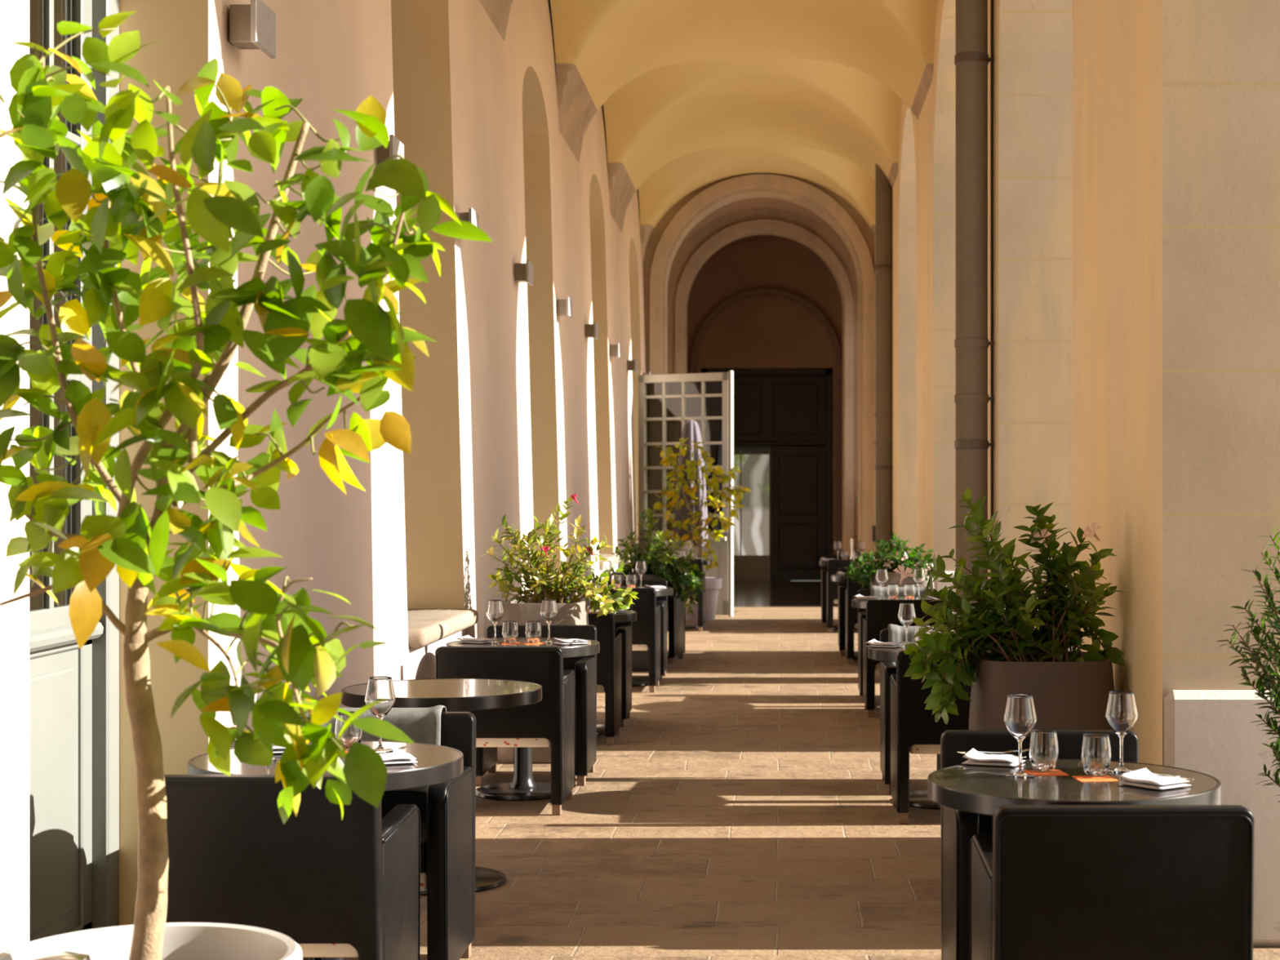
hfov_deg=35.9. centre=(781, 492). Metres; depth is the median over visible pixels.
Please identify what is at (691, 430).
parasol
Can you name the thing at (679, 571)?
shrub
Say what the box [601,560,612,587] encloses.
wine glass
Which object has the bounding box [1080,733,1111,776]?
tumbler
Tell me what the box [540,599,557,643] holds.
wine glass
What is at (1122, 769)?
fork
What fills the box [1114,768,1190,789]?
napkin
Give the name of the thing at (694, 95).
ceiling
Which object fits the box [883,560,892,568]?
flower
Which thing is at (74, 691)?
door
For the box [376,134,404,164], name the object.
wall lamp
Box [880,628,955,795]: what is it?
armchair
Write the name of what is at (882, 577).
wine glass
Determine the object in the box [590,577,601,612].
wine glass
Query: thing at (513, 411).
wall
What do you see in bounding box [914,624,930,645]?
tumbler
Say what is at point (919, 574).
wine glass
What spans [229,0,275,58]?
wall lamp
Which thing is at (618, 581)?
tumbler
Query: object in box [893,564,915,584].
flower
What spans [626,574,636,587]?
tumbler
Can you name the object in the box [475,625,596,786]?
armchair
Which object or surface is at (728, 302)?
trim
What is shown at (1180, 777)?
knife
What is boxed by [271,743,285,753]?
napkin
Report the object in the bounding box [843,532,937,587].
shrub
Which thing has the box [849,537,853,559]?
pepper mill
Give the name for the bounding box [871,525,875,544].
wall box
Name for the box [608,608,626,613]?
napkin
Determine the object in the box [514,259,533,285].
wall lamp
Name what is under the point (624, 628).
armchair
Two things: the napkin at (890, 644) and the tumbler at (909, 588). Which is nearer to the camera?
the napkin at (890, 644)
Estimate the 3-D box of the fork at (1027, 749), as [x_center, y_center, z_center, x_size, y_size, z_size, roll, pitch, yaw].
[0.600,0.720,5.467,0.193,0.009,0.022,0,0,-14]
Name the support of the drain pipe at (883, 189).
attached to the wall at (1136, 143)
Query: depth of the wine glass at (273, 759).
5.40 m
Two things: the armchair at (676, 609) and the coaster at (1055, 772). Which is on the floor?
the armchair at (676, 609)
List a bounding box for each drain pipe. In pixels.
[875,163,892,551]
[954,0,994,608]
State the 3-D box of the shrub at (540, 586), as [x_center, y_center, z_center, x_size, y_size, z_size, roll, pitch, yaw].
[-1.240,0.359,10.899,0.917,0.710,0.565,0,0,0]
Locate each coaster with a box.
[500,642,522,644]
[522,642,546,644]
[1022,769,1069,776]
[1071,775,1119,782]
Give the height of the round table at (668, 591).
0.740 m
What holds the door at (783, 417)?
in the wall at (758, 331)
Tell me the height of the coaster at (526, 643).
0.002 m
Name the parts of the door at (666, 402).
pane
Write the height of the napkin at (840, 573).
0.032 m
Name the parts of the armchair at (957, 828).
panel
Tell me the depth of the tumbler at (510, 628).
9.63 m
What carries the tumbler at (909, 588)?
on the coaster
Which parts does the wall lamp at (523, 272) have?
plate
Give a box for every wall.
[0,0,645,952]
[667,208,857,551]
[687,240,842,555]
[892,0,1279,765]
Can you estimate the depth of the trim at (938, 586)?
16.09 m
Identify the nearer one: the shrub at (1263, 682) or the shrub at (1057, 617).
the shrub at (1263, 682)
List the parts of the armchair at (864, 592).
panel, backrest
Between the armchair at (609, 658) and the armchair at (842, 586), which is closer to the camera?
the armchair at (609, 658)
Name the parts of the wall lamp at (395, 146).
plate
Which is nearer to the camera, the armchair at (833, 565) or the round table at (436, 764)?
the round table at (436, 764)
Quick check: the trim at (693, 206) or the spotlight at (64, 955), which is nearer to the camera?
the spotlight at (64, 955)
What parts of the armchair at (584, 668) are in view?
panel, panel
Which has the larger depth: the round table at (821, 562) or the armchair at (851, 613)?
the round table at (821, 562)
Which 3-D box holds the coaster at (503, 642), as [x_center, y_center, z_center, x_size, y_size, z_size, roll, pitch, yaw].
[-1.330,0.740,9.660,0.100,0.002,0.100,0,0,-17]
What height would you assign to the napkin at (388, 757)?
0.032 m
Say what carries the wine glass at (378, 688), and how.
on the round table at (436, 764)
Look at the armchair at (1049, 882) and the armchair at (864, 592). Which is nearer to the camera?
the armchair at (1049, 882)
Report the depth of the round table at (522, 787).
9.61 m
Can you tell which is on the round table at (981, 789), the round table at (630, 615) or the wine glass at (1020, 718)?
the wine glass at (1020, 718)
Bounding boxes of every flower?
[540,546,549,556]
[568,493,578,503]
[584,546,593,555]
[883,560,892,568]
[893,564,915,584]
[1030,528,1051,547]
[1081,521,1101,541]
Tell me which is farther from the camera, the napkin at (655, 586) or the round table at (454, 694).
the napkin at (655, 586)
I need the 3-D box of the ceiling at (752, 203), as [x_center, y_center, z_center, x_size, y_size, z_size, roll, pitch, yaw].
[-0.250,-3.430,29.900,3.320,1.620,6.400,0,0,0]
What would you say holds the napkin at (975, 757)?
on the round table at (981, 789)
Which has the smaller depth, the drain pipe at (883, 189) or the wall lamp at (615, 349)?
the wall lamp at (615, 349)
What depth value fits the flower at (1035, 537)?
6.98 m
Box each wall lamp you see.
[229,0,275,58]
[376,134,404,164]
[455,207,479,227]
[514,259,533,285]
[556,297,572,318]
[585,321,598,340]
[609,342,620,358]
[627,358,637,372]
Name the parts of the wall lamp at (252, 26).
plate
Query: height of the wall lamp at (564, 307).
0.150 m
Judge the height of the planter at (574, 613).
0.875 m
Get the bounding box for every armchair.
[164,774,420,959]
[302,711,475,959]
[435,646,575,815]
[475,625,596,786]
[577,587,661,692]
[587,613,622,745]
[590,600,631,727]
[605,579,667,681]
[608,574,685,663]
[684,558,705,631]
[821,555,865,627]
[826,559,866,632]
[837,568,855,655]
[844,577,870,664]
[857,588,871,702]
[862,599,950,717]
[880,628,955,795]
[889,650,971,823]
[940,729,1138,959]
[969,804,1254,959]
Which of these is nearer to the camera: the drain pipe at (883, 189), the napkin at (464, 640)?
the napkin at (464, 640)
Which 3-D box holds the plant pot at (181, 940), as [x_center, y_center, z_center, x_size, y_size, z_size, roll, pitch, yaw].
[-1.262,1.198,3.900,0.610,0.564,0.610,0,0,0]
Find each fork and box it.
[377,746,408,752]
[963,748,1029,753]
[1117,767,1179,777]
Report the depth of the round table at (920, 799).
9.27 m
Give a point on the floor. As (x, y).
(742, 808)
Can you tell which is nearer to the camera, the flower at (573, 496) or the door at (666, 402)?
the flower at (573, 496)
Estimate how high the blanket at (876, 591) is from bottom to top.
0.303 m
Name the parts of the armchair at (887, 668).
panel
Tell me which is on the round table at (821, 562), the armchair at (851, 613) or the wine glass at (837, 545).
the wine glass at (837, 545)
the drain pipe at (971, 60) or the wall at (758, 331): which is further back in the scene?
the wall at (758, 331)
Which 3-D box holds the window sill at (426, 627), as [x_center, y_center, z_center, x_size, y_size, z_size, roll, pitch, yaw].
[-1.883,0.685,10.025,0.435,0.090,1.650,0,0,0]
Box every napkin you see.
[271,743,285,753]
[379,752,417,764]
[455,635,493,643]
[551,637,588,644]
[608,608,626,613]
[644,584,666,588]
[820,557,834,560]
[836,571,844,575]
[853,594,879,599]
[866,639,902,647]
[925,595,937,599]
[962,748,1025,766]
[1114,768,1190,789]
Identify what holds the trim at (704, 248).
attached to the wall at (684, 253)
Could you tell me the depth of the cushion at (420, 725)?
6.25 m
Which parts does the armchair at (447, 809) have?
backrest, panel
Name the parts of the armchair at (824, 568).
panel, backrest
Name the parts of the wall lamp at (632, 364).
plate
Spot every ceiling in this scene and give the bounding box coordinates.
[479,0,937,266]
[679,197,841,255]
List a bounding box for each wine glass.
[254,691,280,762]
[364,675,395,752]
[485,600,503,644]
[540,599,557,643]
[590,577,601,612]
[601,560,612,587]
[635,560,646,587]
[684,540,692,553]
[834,541,841,559]
[853,551,862,564]
[857,541,865,552]
[875,568,888,599]
[897,602,915,648]
[912,568,925,599]
[1003,693,1036,777]
[1104,690,1137,773]
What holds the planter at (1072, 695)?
on the floor
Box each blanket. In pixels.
[870,585,930,596]
[887,623,938,666]
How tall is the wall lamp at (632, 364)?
0.150 m
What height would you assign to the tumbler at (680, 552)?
0.106 m
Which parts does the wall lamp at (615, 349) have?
plate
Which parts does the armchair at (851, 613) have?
panel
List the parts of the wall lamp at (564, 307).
plate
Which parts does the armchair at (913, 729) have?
panel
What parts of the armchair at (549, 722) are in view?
panel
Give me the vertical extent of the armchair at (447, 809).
0.775 m
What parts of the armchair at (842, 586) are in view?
panel, backrest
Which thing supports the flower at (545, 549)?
on the shrub at (540, 586)
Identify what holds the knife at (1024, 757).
on the napkin at (975, 757)
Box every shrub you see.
[479,493,638,617]
[612,507,705,615]
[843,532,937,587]
[893,488,1128,724]
[1217,524,1279,802]
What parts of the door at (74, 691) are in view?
frame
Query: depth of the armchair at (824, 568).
21.57 m
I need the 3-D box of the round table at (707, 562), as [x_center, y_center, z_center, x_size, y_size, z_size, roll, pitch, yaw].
[-1.140,1.110,21.550,0.750,0.740,0.750,0,0,43]
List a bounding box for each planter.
[496,599,588,764]
[608,573,668,671]
[869,570,933,682]
[968,651,1114,729]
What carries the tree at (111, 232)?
on the plant pot at (181, 940)
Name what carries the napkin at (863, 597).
on the round table at (857, 603)
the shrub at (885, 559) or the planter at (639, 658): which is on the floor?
the planter at (639, 658)
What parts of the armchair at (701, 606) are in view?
panel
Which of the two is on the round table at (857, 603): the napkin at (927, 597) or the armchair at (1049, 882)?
the napkin at (927, 597)
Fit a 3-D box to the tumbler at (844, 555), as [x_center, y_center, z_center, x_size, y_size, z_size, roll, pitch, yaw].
[0.690,0.685,21.340,0.079,0.106,0.079,0,0,0]
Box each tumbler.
[334,711,363,750]
[502,621,518,643]
[525,621,541,643]
[578,594,591,612]
[611,573,622,587]
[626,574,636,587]
[678,550,685,558]
[840,551,848,559]
[887,583,898,599]
[903,583,915,599]
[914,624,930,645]
[1028,728,1058,771]
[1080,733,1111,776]
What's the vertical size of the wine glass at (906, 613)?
0.212 m
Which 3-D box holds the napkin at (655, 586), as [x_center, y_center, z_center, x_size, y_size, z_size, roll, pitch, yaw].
[-0.970,0.725,15.140,0.152,0.032,0.120,0,0,-29]
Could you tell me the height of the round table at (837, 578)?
0.740 m
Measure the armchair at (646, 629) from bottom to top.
0.775 m
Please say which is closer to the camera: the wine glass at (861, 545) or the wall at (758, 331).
the wine glass at (861, 545)
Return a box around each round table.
[187,740,463,959]
[341,678,542,895]
[445,637,599,800]
[575,586,673,686]
[588,608,636,735]
[667,559,711,628]
[819,560,857,630]
[831,573,857,659]
[851,596,927,708]
[867,641,994,808]
[927,759,1221,816]
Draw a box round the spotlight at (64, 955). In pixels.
[16,951,91,959]
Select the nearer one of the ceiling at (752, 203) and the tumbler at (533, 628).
the tumbler at (533, 628)
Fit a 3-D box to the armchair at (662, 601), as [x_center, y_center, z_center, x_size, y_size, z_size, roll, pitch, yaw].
[-1.210,1.093,15.647,0.586,0.775,0.580,0,0,0]
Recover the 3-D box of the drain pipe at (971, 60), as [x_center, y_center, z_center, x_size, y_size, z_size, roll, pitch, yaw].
[1.133,-1.470,11.561,0.239,5.900,0.202,0,0,-35]
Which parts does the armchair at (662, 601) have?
backrest, panel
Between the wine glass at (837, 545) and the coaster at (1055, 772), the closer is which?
the coaster at (1055, 772)
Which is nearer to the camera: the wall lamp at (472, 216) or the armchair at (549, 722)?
the armchair at (549, 722)
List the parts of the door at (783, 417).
glass pane, glass frame, panel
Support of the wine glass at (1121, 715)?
on the round table at (981, 789)
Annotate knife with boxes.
[957,751,1026,758]
[1128,771,1193,780]
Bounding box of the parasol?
[674,419,707,619]
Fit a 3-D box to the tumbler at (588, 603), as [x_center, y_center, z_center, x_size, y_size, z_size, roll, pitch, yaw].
[-1.215,0.685,12.140,0.079,0.106,0.079,0,0,0]
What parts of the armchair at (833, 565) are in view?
panel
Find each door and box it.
[29,0,119,942]
[637,370,733,617]
[701,368,832,580]
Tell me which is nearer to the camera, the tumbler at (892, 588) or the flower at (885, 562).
the tumbler at (892, 588)
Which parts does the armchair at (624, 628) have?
panel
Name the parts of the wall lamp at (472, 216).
plate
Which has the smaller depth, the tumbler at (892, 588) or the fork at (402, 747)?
the fork at (402, 747)
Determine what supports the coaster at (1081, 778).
on the round table at (981, 789)
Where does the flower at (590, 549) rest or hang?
on the shrub at (540, 586)
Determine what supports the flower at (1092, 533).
on the shrub at (1057, 617)
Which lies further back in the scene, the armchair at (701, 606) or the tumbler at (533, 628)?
the armchair at (701, 606)
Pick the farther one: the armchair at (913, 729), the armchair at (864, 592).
the armchair at (864, 592)
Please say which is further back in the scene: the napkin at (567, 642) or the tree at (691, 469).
the tree at (691, 469)
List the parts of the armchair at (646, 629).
panel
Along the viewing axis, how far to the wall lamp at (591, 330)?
18.10 m
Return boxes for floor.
[302,580,1279,959]
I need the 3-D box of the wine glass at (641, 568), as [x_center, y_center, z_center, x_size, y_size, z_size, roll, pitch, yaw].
[-1.085,0.634,15.220,0.087,0.212,0.087,0,0,0]
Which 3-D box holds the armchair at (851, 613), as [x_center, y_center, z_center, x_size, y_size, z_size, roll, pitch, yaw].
[0.860,1.093,17.193,0.586,0.775,0.580,0,0,0]
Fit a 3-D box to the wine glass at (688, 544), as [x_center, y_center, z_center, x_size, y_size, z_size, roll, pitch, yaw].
[-1.015,0.634,21.570,0.087,0.212,0.087,0,0,0]
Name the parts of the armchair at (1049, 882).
panel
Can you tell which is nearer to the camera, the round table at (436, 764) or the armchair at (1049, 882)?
the armchair at (1049, 882)
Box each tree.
[0,10,493,959]
[653,438,751,570]
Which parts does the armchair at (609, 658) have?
panel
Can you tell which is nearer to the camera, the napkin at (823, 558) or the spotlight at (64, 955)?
the spotlight at (64, 955)
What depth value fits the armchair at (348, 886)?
4.88 m
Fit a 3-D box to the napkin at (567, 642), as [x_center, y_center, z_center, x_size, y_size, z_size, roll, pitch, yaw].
[-1.030,0.725,9.620,0.152,0.032,0.120,0,0,-29]
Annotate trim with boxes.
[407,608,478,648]
[599,554,621,568]
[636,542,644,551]
[649,173,875,555]
[675,219,853,555]
[690,288,841,555]
[933,571,955,591]
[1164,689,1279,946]
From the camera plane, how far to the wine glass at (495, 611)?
9.63 m
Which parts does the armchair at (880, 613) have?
panel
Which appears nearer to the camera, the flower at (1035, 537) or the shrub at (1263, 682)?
the shrub at (1263, 682)
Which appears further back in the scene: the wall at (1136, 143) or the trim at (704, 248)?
the trim at (704, 248)
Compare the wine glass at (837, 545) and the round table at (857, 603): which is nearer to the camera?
the round table at (857, 603)
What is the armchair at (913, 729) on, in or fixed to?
on the floor
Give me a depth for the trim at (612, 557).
19.71 m
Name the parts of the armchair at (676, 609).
panel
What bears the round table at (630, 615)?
on the floor
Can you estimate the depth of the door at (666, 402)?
23.63 m
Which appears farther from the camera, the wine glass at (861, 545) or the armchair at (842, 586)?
the wine glass at (861, 545)
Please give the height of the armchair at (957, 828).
0.775 m
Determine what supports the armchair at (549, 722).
on the floor
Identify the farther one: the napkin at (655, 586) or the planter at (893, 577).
the planter at (893, 577)
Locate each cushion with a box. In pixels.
[301,705,446,792]
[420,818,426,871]
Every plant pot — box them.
[0,922,302,959]
[684,577,722,621]
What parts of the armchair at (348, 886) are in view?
panel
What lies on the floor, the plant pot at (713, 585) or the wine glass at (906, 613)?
the plant pot at (713, 585)
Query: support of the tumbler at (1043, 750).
on the coaster at (1055, 772)
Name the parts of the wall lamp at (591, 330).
plate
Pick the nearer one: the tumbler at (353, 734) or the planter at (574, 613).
the tumbler at (353, 734)
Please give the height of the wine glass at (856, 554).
0.212 m
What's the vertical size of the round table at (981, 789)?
0.740 m

